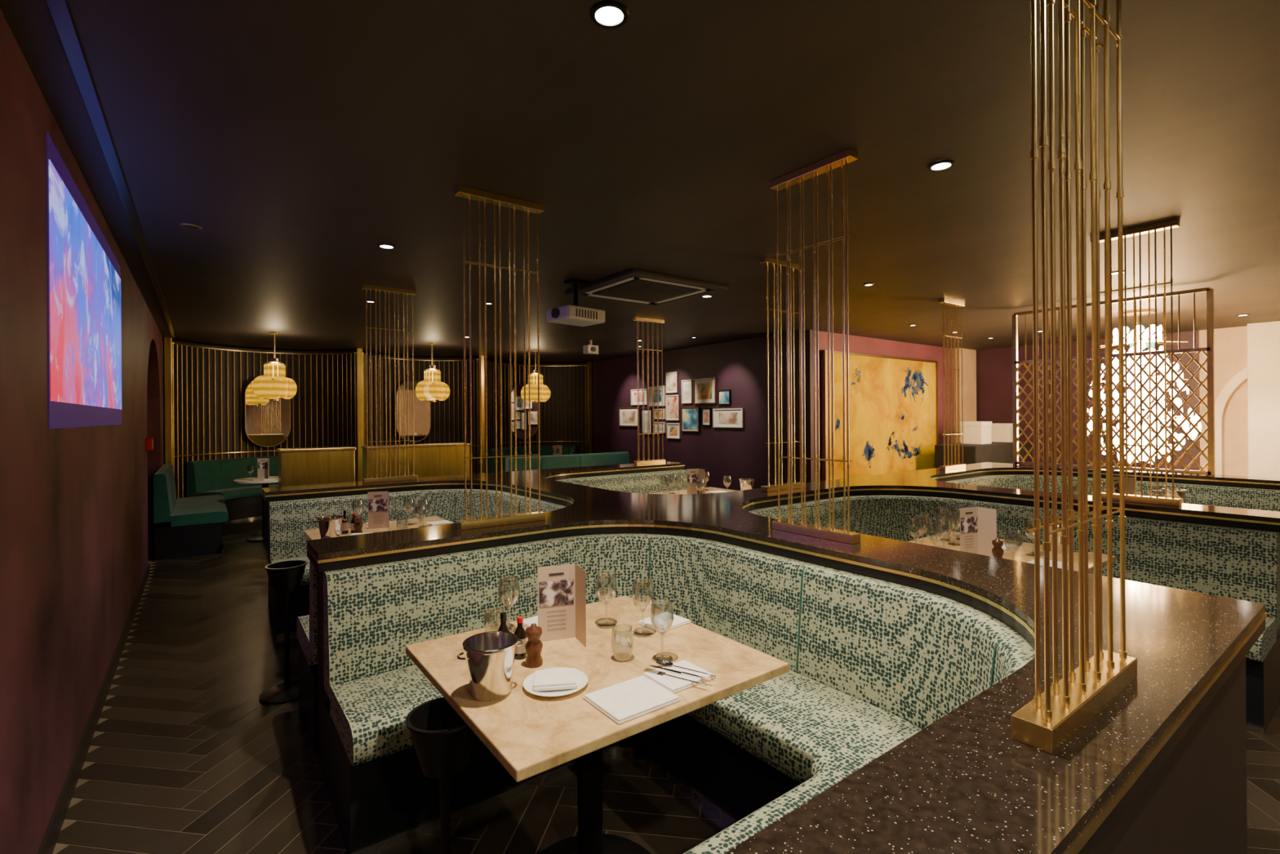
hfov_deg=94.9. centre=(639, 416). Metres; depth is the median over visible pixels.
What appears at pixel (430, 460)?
divider
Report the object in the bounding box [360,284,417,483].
screen
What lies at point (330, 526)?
ice bucket
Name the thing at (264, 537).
round cafe table
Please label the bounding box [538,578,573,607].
photo
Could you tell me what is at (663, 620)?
folded napkin
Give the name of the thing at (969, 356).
wall
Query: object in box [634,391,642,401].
print
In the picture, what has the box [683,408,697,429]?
print
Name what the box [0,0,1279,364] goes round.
ceiling
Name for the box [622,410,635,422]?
print
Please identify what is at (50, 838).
baseboard
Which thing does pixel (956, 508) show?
wine glass
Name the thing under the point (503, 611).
glass tumbler
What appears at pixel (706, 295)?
recessed light
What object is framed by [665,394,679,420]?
framed picture
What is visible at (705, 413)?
print
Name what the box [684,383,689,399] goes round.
print
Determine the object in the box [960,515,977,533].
photo
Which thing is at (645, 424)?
print
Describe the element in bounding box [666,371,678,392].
framed picture
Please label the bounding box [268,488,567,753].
booth
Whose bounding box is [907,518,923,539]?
wine glass
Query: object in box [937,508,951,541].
wine glass
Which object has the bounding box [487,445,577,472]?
banquette
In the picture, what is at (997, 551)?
pepper mill
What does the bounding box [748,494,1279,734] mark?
booth
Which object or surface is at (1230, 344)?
wall
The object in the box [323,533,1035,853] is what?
booth
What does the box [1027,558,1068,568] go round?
folded napkin
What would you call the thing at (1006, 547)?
wine glass
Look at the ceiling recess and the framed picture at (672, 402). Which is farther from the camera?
the framed picture at (672, 402)
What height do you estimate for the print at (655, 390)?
0.214 m
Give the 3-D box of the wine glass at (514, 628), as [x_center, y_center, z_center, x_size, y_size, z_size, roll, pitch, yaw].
[-0.462,0.661,2.070,0.076,0.185,0.076,0,0,-37]
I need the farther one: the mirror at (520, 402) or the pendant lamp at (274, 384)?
the mirror at (520, 402)
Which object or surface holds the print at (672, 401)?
attached to the framed picture at (672, 402)
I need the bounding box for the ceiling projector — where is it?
[546,278,604,326]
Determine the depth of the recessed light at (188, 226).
3.43 m
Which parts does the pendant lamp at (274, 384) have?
brass stem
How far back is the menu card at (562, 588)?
1.97 m
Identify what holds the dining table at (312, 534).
on the floor
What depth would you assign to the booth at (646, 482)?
6.37 m
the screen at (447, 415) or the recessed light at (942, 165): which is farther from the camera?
the screen at (447, 415)
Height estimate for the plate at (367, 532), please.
0.028 m
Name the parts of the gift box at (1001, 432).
lid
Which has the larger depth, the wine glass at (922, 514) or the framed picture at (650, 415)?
the framed picture at (650, 415)
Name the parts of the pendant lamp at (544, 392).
brass stem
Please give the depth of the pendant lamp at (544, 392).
9.81 m
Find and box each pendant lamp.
[251,331,297,400]
[415,342,449,401]
[520,349,551,403]
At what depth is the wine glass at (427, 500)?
4.04 m
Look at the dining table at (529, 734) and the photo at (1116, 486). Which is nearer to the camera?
the dining table at (529, 734)
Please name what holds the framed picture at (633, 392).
attached to the wall at (740, 366)
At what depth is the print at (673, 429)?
10.01 m
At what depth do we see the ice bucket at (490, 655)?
1.55 m
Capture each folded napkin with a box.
[425,520,453,525]
[522,615,537,627]
[582,675,680,724]
[637,611,690,632]
[642,659,715,693]
[708,489,728,493]
[1001,542,1017,551]
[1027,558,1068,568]
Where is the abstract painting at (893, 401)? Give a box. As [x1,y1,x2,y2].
[818,330,953,481]
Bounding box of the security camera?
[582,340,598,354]
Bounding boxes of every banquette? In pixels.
[153,463,228,560]
[186,456,278,524]
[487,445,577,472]
[505,451,629,471]
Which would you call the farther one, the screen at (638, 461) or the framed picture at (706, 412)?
the framed picture at (706, 412)
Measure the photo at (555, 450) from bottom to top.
0.085 m
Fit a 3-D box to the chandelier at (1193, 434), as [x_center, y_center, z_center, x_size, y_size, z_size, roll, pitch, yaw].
[5.551,-0.314,6.548,0.956,1.709,1.010,0,0,-45]
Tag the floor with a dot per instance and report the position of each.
(184, 755)
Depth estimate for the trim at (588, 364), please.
12.08 m
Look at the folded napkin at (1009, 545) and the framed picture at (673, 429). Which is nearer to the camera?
the folded napkin at (1009, 545)
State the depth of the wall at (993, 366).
9.60 m
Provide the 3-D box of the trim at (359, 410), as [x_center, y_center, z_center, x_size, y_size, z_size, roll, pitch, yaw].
[-4.546,0.217,9.527,0.080,2.630,0.120,0,0,-37]
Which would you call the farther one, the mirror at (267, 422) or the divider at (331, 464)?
the mirror at (267, 422)
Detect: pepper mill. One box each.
[353,515,362,533]
[524,623,542,667]
[697,484,702,493]
[991,537,1004,558]
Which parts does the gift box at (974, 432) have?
lid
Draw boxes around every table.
[232,475,278,541]
[303,515,444,540]
[405,595,788,853]
[648,486,735,493]
[906,530,1115,573]
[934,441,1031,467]
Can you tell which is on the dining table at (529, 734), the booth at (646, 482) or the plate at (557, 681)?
the plate at (557, 681)
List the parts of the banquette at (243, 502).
backrest, seat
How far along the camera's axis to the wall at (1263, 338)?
7.39 m
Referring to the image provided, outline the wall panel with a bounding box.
[172,339,356,499]
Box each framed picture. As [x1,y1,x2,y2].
[618,407,639,426]
[631,388,647,404]
[640,408,652,434]
[648,385,665,406]
[653,408,665,418]
[653,422,665,432]
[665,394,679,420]
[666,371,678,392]
[666,422,680,438]
[680,406,700,431]
[681,379,693,403]
[693,377,716,404]
[701,407,711,426]
[712,408,744,427]
[717,389,731,404]
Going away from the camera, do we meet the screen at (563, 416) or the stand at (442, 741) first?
the stand at (442, 741)
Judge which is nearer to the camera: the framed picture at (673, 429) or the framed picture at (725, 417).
the framed picture at (725, 417)
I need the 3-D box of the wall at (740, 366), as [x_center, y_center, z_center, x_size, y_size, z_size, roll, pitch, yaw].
[0.321,0.183,10.514,0.150,2.630,6.700,0,0,-37]
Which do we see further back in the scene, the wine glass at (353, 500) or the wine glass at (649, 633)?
the wine glass at (353, 500)
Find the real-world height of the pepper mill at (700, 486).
0.125 m
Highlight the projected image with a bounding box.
[46,131,121,428]
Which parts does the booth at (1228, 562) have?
backrest, seat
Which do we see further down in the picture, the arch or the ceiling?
the arch
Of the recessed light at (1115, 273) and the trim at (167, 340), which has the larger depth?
the trim at (167, 340)
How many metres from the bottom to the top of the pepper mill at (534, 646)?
0.125 m
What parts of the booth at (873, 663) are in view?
seat, backrest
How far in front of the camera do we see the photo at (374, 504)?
4.00 m
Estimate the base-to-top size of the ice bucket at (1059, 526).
0.141 m
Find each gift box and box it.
[960,421,991,444]
[991,422,1013,442]
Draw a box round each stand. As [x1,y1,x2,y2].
[258,560,307,704]
[405,697,475,853]
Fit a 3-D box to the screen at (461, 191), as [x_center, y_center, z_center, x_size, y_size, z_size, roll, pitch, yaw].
[-0.708,-0.286,3.013,0.460,1.678,0.060,0,0,-37]
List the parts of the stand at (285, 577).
post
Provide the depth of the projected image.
2.56 m
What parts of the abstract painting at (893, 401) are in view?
wall painting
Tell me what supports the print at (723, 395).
attached to the framed picture at (724, 396)
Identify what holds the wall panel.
on the floor
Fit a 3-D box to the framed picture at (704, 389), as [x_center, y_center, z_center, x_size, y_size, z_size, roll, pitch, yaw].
[1.035,-0.402,9.390,0.033,0.410,0.520,0,0,-37]
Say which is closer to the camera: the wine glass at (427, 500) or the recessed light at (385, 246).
the recessed light at (385, 246)
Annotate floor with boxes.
[52,518,1279,853]
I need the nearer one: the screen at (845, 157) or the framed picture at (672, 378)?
the screen at (845, 157)
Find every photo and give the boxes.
[257,462,267,469]
[368,498,387,511]
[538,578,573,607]
[553,448,559,453]
[687,473,698,483]
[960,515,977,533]
[1113,483,1119,493]
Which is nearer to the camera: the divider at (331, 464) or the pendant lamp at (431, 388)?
the divider at (331, 464)
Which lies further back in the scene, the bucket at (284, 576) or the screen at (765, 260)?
the screen at (765, 260)
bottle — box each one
[341,510,348,533]
[351,513,355,533]
[497,612,510,631]
[513,616,526,659]
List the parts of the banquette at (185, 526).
backrest, seat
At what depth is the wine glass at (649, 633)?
2.01 m
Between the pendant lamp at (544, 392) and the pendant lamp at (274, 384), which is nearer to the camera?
the pendant lamp at (274, 384)
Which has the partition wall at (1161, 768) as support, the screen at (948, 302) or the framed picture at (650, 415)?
the screen at (948, 302)
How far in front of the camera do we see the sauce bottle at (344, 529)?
3.81 m
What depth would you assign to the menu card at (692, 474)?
5.56 m
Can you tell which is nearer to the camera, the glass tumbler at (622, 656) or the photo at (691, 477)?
the glass tumbler at (622, 656)
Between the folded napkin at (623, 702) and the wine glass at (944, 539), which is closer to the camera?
the folded napkin at (623, 702)
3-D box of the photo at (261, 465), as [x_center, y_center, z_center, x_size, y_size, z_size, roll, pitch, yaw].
[-4.779,0.626,7.455,0.110,0.085,0.039,0,0,0]
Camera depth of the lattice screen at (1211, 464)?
5.42 m
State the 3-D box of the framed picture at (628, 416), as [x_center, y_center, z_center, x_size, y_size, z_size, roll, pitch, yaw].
[-0.206,0.011,11.064,0.033,0.360,0.650,0,0,-37]
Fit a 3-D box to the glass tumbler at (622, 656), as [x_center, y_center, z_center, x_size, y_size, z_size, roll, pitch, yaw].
[-0.054,0.703,1.824,0.072,0.095,0.072,0,0,-37]
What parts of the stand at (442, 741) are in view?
post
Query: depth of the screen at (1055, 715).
1.07 m
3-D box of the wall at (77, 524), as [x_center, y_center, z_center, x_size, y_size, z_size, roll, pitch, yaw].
[-3.077,0.206,3.256,0.180,2.630,14.500,0,0,-37]
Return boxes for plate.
[350,532,372,535]
[523,666,587,697]
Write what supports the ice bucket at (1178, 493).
on the dining table
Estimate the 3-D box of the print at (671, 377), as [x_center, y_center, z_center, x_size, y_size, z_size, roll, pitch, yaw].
[0.545,-0.579,10.043,0.003,0.283,0.229,0,0,-37]
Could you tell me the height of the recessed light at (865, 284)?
0.007 m
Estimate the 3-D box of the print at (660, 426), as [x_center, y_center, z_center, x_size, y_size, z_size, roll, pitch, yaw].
[0.342,0.193,10.324,0.003,0.105,0.173,0,0,-37]
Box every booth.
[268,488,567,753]
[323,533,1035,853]
[554,469,687,493]
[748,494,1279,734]
[946,474,1279,511]
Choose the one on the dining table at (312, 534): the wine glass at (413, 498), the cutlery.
the wine glass at (413, 498)
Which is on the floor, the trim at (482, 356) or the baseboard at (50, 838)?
the trim at (482, 356)
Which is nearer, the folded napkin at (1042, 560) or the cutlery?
the cutlery
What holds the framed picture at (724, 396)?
attached to the wall at (740, 366)
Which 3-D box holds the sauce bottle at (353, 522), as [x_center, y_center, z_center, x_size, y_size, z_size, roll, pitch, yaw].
[-1.877,0.701,3.859,0.041,0.125,0.041,0,0,-37]
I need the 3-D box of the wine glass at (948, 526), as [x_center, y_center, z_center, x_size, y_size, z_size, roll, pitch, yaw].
[1.804,0.645,3.380,0.076,0.185,0.076,0,0,-37]
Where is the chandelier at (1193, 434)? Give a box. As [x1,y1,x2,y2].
[1087,308,1201,464]
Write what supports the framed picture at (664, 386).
attached to the wall at (740, 366)
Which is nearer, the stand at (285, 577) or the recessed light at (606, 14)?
the recessed light at (606, 14)
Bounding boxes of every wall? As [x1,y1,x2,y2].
[0,8,164,853]
[261,461,1279,853]
[591,329,817,490]
[953,347,976,443]
[976,330,1199,471]
[1199,325,1248,475]
[1247,320,1279,478]
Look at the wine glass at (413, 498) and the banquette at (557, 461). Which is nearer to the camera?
the wine glass at (413, 498)
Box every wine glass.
[351,499,364,525]
[403,497,414,525]
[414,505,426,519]
[417,499,429,527]
[497,576,519,632]
[595,572,617,629]
[631,577,653,638]
[650,599,673,662]
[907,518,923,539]
[914,514,929,544]
[926,522,942,545]
[935,519,951,540]
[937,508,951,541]
[946,511,959,546]
[954,507,959,539]
[1004,529,1022,557]
[1024,519,1041,556]
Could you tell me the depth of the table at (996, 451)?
8.81 m
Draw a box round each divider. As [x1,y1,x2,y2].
[276,446,355,486]
[361,442,470,478]
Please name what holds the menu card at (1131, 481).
on the dining table
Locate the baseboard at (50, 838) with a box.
[36,563,150,853]
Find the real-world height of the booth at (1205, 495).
0.878 m
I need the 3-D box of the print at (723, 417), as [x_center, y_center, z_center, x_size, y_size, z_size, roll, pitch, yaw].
[1.342,0.026,8.975,0.003,0.173,0.404,0,0,-37]
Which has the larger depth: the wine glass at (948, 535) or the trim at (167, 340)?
the trim at (167, 340)
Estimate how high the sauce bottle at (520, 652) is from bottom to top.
0.125 m
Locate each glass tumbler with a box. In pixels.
[484,607,504,631]
[610,623,634,661]
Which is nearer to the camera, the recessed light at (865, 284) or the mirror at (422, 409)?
the recessed light at (865, 284)
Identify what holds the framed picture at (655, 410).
attached to the wall at (740, 366)
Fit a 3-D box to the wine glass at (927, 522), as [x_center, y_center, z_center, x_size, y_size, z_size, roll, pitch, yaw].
[1.527,0.647,3.049,0.076,0.185,0.076,0,0,-37]
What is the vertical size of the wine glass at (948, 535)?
0.185 m
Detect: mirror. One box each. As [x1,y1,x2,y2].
[244,377,290,447]
[395,379,431,442]
[511,382,537,439]
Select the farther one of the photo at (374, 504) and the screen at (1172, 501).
the photo at (374, 504)
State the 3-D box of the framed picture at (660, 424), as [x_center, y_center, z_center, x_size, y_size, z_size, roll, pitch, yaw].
[0.344,0.193,10.325,0.033,0.190,0.290,0,0,-37]
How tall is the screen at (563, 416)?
2.610 m
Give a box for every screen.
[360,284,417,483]
[362,351,478,474]
[454,185,546,530]
[484,358,586,473]
[632,316,665,464]
[759,257,804,492]
[769,147,861,544]
[937,297,965,470]
[1011,0,1137,754]
[1012,287,1215,475]
[1089,219,1182,506]
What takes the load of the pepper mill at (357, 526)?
on the dining table at (312, 534)
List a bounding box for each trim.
[164,337,173,465]
[355,347,363,481]
[477,355,484,473]
[586,361,592,453]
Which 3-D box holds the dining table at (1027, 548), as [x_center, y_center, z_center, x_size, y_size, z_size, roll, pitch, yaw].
[1.891,1.112,3.167,0.890,0.750,0.860,0,0,-37]
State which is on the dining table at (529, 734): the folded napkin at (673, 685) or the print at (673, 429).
the folded napkin at (673, 685)
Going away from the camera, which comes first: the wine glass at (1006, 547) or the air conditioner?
the wine glass at (1006, 547)
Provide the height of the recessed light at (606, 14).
0.007 m
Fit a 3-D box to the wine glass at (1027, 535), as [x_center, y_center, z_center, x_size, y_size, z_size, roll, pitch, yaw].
[2.079,0.643,3.110,0.076,0.185,0.076,0,0,-37]
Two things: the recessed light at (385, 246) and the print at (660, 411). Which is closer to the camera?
the recessed light at (385, 246)
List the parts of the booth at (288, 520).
seat, backrest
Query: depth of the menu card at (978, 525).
3.14 m
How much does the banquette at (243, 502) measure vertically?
0.900 m
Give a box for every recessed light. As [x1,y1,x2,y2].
[178,222,202,230]
[377,243,395,248]
[589,0,629,28]
[701,294,712,297]
[862,283,874,286]
[927,160,955,171]
[1111,271,1124,275]
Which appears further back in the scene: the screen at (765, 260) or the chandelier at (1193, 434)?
the chandelier at (1193, 434)
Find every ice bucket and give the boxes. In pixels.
[313,515,346,538]
[457,631,523,701]
[738,478,754,490]
[1040,522,1074,552]
[1161,488,1186,503]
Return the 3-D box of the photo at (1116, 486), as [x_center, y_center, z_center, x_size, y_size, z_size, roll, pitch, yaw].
[3.728,0.567,4.604,0.110,0.085,0.039,0,0,0]
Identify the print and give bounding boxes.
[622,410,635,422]
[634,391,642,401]
[643,413,650,429]
[653,389,661,402]
[655,409,663,417]
[656,424,662,430]
[667,373,675,391]
[667,396,677,417]
[669,426,677,435]
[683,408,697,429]
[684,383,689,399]
[697,382,711,399]
[703,411,708,422]
[718,412,737,423]
[719,391,728,403]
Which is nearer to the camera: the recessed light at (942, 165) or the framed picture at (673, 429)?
the recessed light at (942, 165)
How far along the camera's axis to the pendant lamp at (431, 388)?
8.77 m
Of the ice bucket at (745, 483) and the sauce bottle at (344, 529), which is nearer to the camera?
the sauce bottle at (344, 529)
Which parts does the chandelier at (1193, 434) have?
stem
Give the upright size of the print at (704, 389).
0.254 m
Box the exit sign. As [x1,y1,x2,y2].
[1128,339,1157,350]
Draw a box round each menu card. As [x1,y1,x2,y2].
[257,457,269,478]
[367,491,389,529]
[537,564,586,647]
[552,444,561,455]
[686,468,705,493]
[960,506,996,555]
[1113,476,1134,494]
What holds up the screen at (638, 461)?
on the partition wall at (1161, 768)
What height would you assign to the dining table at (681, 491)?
0.750 m
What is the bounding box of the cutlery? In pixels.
[643,659,715,685]
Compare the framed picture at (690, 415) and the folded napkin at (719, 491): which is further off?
the framed picture at (690, 415)
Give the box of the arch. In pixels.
[1214,367,1247,475]
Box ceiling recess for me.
[46,0,176,337]
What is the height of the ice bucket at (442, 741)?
0.143 m
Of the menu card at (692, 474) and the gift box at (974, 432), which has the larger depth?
the gift box at (974, 432)
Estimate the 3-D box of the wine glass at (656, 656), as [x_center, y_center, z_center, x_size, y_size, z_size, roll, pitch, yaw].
[0.068,0.662,1.816,0.072,0.176,0.072,0,0,-37]
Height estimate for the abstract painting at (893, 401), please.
2.630 m
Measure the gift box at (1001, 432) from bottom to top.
0.304 m
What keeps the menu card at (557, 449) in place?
on the round cafe table
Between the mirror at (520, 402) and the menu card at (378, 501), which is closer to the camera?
the menu card at (378, 501)
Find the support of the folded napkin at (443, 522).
on the dining table at (312, 534)
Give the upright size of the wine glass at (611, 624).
0.185 m
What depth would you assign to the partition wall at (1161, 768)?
1.42 m
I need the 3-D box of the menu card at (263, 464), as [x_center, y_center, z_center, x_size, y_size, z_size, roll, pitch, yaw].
[-4.746,0.658,7.447,0.172,0.250,0.075,0,0,17]
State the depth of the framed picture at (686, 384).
9.72 m
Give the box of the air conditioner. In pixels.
[564,268,728,307]
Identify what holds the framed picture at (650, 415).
attached to the wall at (740, 366)
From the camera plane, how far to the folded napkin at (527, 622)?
2.12 m
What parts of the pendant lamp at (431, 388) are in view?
brass stem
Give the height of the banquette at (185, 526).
0.920 m
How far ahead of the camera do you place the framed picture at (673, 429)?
10.01 m

